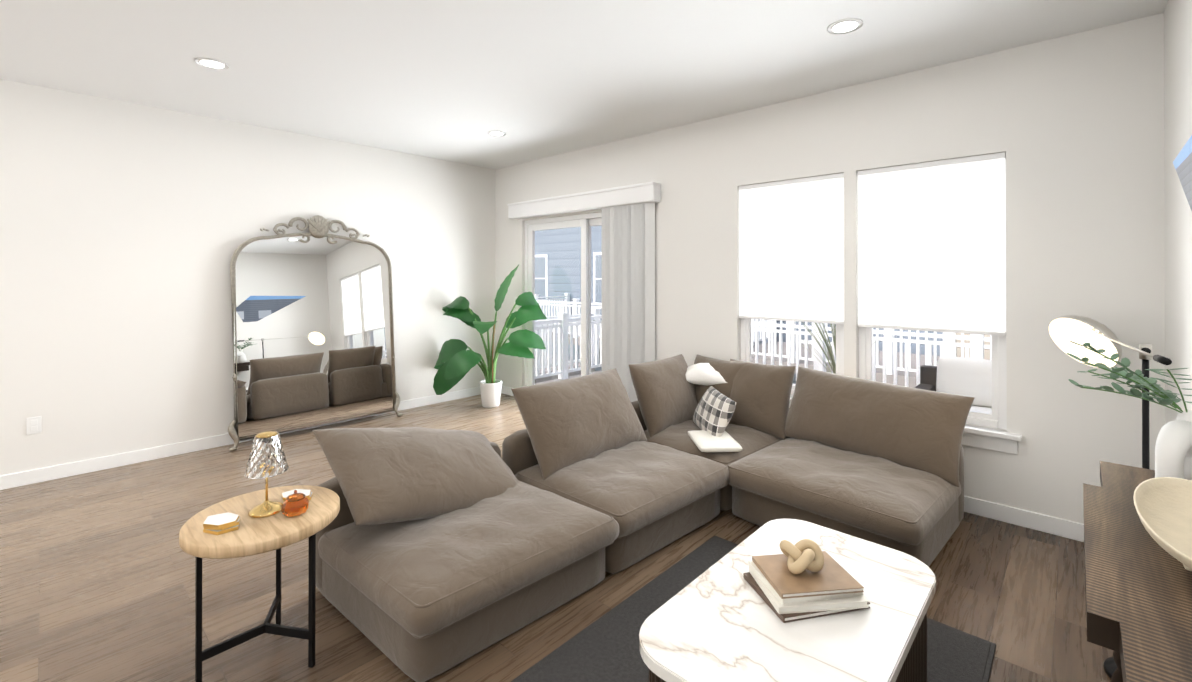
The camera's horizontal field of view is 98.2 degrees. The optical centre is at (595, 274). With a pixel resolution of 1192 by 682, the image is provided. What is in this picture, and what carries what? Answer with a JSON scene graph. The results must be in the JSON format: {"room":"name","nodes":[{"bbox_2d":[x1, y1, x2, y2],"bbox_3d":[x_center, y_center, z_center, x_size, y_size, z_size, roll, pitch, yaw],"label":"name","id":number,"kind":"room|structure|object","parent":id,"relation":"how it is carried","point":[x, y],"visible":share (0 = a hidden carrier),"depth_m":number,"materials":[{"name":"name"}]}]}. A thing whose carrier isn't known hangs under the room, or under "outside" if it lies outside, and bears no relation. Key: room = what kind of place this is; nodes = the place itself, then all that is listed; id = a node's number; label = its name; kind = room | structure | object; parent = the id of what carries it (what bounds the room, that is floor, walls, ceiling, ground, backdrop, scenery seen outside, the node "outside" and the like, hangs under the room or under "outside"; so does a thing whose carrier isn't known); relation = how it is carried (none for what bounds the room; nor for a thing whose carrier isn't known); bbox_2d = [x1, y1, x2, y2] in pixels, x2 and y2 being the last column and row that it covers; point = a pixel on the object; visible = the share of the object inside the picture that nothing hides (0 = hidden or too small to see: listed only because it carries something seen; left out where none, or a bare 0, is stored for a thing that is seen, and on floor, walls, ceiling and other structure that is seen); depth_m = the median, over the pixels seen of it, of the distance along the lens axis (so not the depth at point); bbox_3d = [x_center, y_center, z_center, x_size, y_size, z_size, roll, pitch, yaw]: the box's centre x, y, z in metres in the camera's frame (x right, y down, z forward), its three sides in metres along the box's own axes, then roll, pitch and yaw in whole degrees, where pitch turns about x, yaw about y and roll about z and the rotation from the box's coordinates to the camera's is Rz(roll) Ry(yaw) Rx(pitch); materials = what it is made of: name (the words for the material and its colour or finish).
{"room":"living room","nodes":[
{"label":"living room","id":0,"kind":"room"},
{"bbox_2d":[0,79,495,475],"bbox_3d":[-4.004,0.068,3.491,0.120,2.740,8.300,0,0,43],"label":"wall","id":1,"kind":"structure","parent":0,"point":[127,229],"depth_m":4.05,"materials":[{"name":"white paint"}]},
{"bbox_2d":[26,416,40,434],"bbox_3d":[-3.861,1.040,3.547,0.009,0.115,0.070,0,0,43],"label":"outlet","id":2,"kind":"object","parent":1,"relation":"attached to","point":[33,425],"visible":1,"depth_m":3.54,"materials":[{"name":"white plastic"}]},
{"bbox_2d":[0,387,480,489],"bbox_3d":[-3.968,1.390,3.426,0.017,0.095,8.020,0,0,43],"label":"baseboard","id":3,"kind":"structure","parent":1,"relation":"attached to","point":[13,480],"depth_m":3.96,"materials":[{"name":"white"}]},
{"bbox_2d":[0,393,1113,681],"bbox_3d":[-1.922,1.492,1.548,5.810,0.120,8.300,0,0,43],"label":"floor","id":4,"kind":"structure","parent":0,"point":[96,575],"depth_m":2.34,"materials":[{"name":"brown wood"}]},
{"bbox_2d":[179,485,339,681],"bbox_3d":[-1.235,1.160,1.927,0.500,0.545,0.500,0,0,43],"label":"side table","id":5,"kind":"object","parent":4,"relation":"on","point":[250,536],"visible":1,"depth_m":1.85,"materials":[{"name":"brown wood"}]},
{"bbox_2d":[203,512,239,534],"bbox_3d":[-1.306,0.870,1.802,0.114,0.034,0.106,0,0,43],"label":"coaster","id":6,"kind":"object","parent":5,"relation":"on","point":[218,524],"visible":0.94,"depth_m":1.78,"materials":[{"name":"gold metal"}]},
{"bbox_2d":[244,431,288,517],"bbox_3d":[-1.232,0.738,1.932,0.143,0.297,0.139,0,0,43],"label":"table lamp","id":7,"kind":"object","parent":5,"relation":"on","point":[267,458],"visible":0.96,"depth_m":1.90,"materials":[{"name":"gold metal"}]},
{"bbox_2d":[281,490,308,516],"bbox_3d":[-1.111,0.842,1.907,0.094,0.089,0.094,0,0,43],"label":"jar","id":8,"kind":"object","parent":5,"relation":"on","point":[295,504],"visible":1,"depth_m":1.88,"materials":[{"name":"orange glass"}]},
{"bbox_2d":[282,489,312,500],"bbox_3d":[-1.175,0.876,2.037,0.106,0.022,0.107,0,0,43],"label":"coaster","id":9,"kind":"object","parent":5,"relation":"on","point":[308,494],"visible":0.6,"depth_m":2.04,"materials":[{"name":"gold metal"}]},
{"bbox_2d":[228,215,402,450],"bbox_3d":[-2.536,0.446,4.781,0.233,1.998,1.469,0,0,43],"label":"floor mirror","id":10,"kind":"object","parent":4,"relation":"on","point":[312,328],"visible":0.98,"depth_m":4.73,"materials":[{"name":"silver metal"}]},
{"bbox_2d":[433,265,546,407],"bbox_3d":[-1.224,0.668,5.603,0.987,1.552,1.017,0,0,43],"label":"banana plant","id":11,"kind":"object","parent":4,"relation":"on","point":[457,361],"visible":1,"depth_m":5.60,"materials":[{"name":"green plant"}]},
{"bbox_2d":[312,354,974,681],"bbox_3d":[0.462,1.035,2.673,2.140,0.800,2.933,0,0,43],"label":"sofa","id":12,"kind":"object","parent":4,"relation":"on","point":[439,551],"visible":1,"depth_m":2.61,"materials":[{"name":"fabric"}]},
{"bbox_2d":[511,536,995,681],"bbox_3d":[0.470,1.424,1.732,1.220,0.014,1.830,0,0,43],"label":"rug","id":13,"kind":"object","parent":4,"relation":"on","point":[604,648],"visible":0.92,"depth_m":1.97,"materials":[{"name":"black carpet"}]},
{"bbox_2d":[639,519,935,681],"bbox_3d":[0.650,1.224,1.647,0.600,0.384,1.070,0,0,43],"label":"coffee table","id":14,"kind":"object","parent":13,"relation":"on","point":[719,621],"visible":0.9,"depth_m":1.52,"materials":[{"name":"stone"}]},
{"bbox_2d":[743,551,869,622],"bbox_3d":[0.675,0.996,1.667,0.306,0.070,0.254,0,0,-12],"label":"books","id":15,"kind":"object","parent":14,"relation":"on","point":[831,587],"visible":0.9,"depth_m":1.59,"materials":[{"name":"white paper"}]},
{"bbox_2d":[779,539,823,573],"bbox_3d":[0.663,0.919,1.686,0.133,0.080,0.136,0,0,43],"label":"knot sculpture","id":16,"kind":"object","parent":15,"relation":"on","point":[802,555],"visible":1,"depth_m":1.67,"materials":[{"name":"beige"}]},
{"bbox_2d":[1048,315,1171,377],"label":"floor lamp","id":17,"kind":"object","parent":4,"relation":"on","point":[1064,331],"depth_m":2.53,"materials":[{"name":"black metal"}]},
{"bbox_2d":[1083,461,1191,681],"bbox_3d":[1.300,1.030,1.158,0.296,0.800,1.420,0,0,43],"label":"console","id":18,"kind":"object","parent":4,"relation":"on","point":[1138,582],"visible":0.96,"depth_m":1.04,"materials":[{"name":"brown wood"}]},
{"bbox_2d":[1067,341,1191,480],"bbox_3d":[1.680,0.429,1.600,0.325,0.400,0.431,0,0,43],"label":"vase","id":19,"kind":"object","parent":18,"relation":"on","point":[1173,452],"visible":0.98,"depth_m":1.51,"materials":[{"name":"white ceramic"}]},
{"bbox_2d":[1133,477,1191,570],"bbox_3d":[1.354,0.587,1.150,0.215,0.086,0.608,0,0,43],"label":"stone bowl","id":20,"kind":"object","parent":18,"relation":"on","point":[1163,506],"visible":1,"depth_m":1.26,"materials":[{"name":"beige stone"}]},
{"bbox_2d":[0,0,1167,168],"bbox_3d":[-1.922,-1.368,1.556,5.810,0.120,8.300,0,0,43],"label":"ceiling","id":21,"kind":"structure","parent":0,"point":[453,80],"depth_m":3.08,"materials":[{"name":"white paint"}]},
{"bbox_2d":[195,58,228,69],"bbox_3d":[-2.373,-1.300,3.192,0.170,0.006,0.170,0,0,43],"label":"recessed light","id":22,"kind":"object","parent":21,"relation":"in","point":[212,63],"visible":1,"depth_m":3.19,"materials":[{"name":"white plastic"}]},
{"bbox_2d":[487,131,505,135],"bbox_3d":[-0.914,-1.295,4.758,0.170,0.006,0.170,0,0,43],"label":"recessed light","id":23,"kind":"object","parent":21,"relation":"in","point":[496,133],"visible":0.96,"depth_m":4.75,"materials":[{"name":"white plastic"}]},
{"bbox_2d":[827,18,862,34],"bbox_3d":[1.309,-1.302,2.715,0.170,0.006,0.170,0,0,43],"label":"recessed light","id":24,"kind":"object","parent":21,"relation":"in","point":[845,26],"visible":1,"depth_m":2.71,"materials":[{"name":"white plastic"}]},
{"bbox_2d":[495,13,1164,523],"bbox_3d":[0.852,0.071,4.530,5.570,2.740,0.160,0,0,43],"label":"wall","id":25,"kind":"structure","parent":0,"point":[1071,127],"depth_m":2.97,"materials":[{"name":"white paint"}]},
{"bbox_2d":[501,385,513,395],"bbox_3d":[-1.055,1.398,6.184,0.460,0.095,0.014,0,0,43],"label":"baseboard","id":26,"kind":"structure","parent":25,"relation":"attached to","point":[506,390],"depth_m":6.19,"materials":[{"name":"white"}]},
{"bbox_2d":[525,212,601,385],"bbox_3d":[-0.112,0.409,5.424,1.900,2.070,0.143,0,0,43],"label":"sliding glass door","id":27,"kind":"structure","parent":25,"relation":"in","point":[585,222],"depth_m":5.50,"materials":[{"name":"clear glass"}]},
{"bbox_2d":[507,182,660,218],"bbox_3d":[-0.223,-0.733,5.338,2.100,0.172,0.124,0,0,43],"label":"valance","id":28,"kind":"object","parent":25,"relation":"attached to","point":[615,196],"visible":1,"depth_m":5.14,"materials":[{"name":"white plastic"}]},
{"bbox_2d":[602,202,654,401],"bbox_3d":[0.295,0.367,4.857,0.593,2.030,0.080,0,0,43],"label":"vertical blinds","id":29,"kind":"object","parent":28,"relation":"hanging from","point":[628,284],"visible":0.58,"depth_m":4.82,"materials":[{"name":"white fabric"}]},
{"bbox_2d":[964,496,1083,541],"bbox_3d":[1.681,1.391,3.634,3.100,0.095,0.014,0,0,43],"label":"baseboard","id":30,"kind":"structure","parent":25,"relation":"attached to","point":[1036,521],"depth_m":2.92,"materials":[{"name":"white"}]},
{"bbox_2d":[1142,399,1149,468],"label":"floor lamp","id":31,"kind":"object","parent":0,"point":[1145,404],"depth_m":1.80,"materials":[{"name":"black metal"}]},
{"bbox_2d":[1164,0,1191,423],"bbox_3d":[0.157,0.056,-0.384,0.128,2.740,8.300,0,0,43],"label":"wall","id":32,"kind":"structure","parent":0,"point":[1177,136],"depth_m":2.22,"materials":[{"name":"white paint"}]},
{"label":"outside","id":33,"kind":"structure","parent":0,"visible":0},
{"bbox_3d":[13.339,4.581,17.607,46.000,0.200,36.020,0,0,43],"label":"ground","id":34,"kind":"structure","parent":33,"visible":0},
{"bbox_2d":[535,370,601,384],"bbox_3d":[1.935,3.024,5.685,6.770,2.840,3.020,0,0,43],"label":"deck","id":35,"kind":"object","parent":34,"relation":"on","point":[579,375],"depth_m":7.89,"materials":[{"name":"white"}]},
{"bbox_2d":[535,158,1021,453],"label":"railing","id":36,"kind":"object","parent":35,"relation":"on","point":[563,340],"depth_m":5.56,"materials":[{"name":"white"}]},
{"bbox_2d":[739,173,843,323],"bbox_3d":[1.454,-0.178,3.901,0.802,1.063,0.034,0,0,43],"label":"window shade","id":37,"kind":"object","parent":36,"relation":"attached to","point":[791,249],"visible":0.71,"depth_m":3.86,"materials":[{"name":"white fabric"}]},
{"bbox_2d":[857,152,1005,335],"bbox_3d":[2.105,-0.174,3.294,0.802,1.073,0.034,0,0,43],"label":"window shade","id":38,"kind":"object","parent":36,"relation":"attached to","point":[931,246],"visible":0.98,"depth_m":3.25,"materials":[{"name":"white fabric"}]},
{"bbox_2d":[801,322,879,373],"bbox_3d":[2.041,0.837,4.293,0.649,1.507,0.737,0,0,43],"label":"grass planter","id":39,"kind":"object","parent":35,"relation":"on","point":[830,351],"depth_m":4.29,"materials":[{"name":"green plant"}]},
{"bbox_2d":[914,357,991,412],"bbox_3d":[3.492,1.165,4.186,1.600,0.830,0.800,0,0,43],"label":"sofa","id":40,"kind":"object","parent":35,"relation":"on","point":[982,379],"depth_m":4.61,"materials":[{"name":"grey wicker"}]},
{"bbox_2d":[535,226,989,383],"bbox_3d":[10.261,-1.834,12.855,36.000,12.600,8.600,0,0,43],"label":"houses","id":41,"kind":"structure","parent":34,"relation":"on","point":[558,262],"depth_m":17.69,"materials":[{"name":"grey"}]},
{"bbox_2d":[535,293,991,387],"bbox_3d":[1.228,2.542,9.967,13.840,3.830,8.360,0,0,43],"label":"fence","id":42,"kind":"object","parent":34,"relation":"on","point":[564,307],"depth_m":9.39,"materials":[{"name":"white"}]}
]}

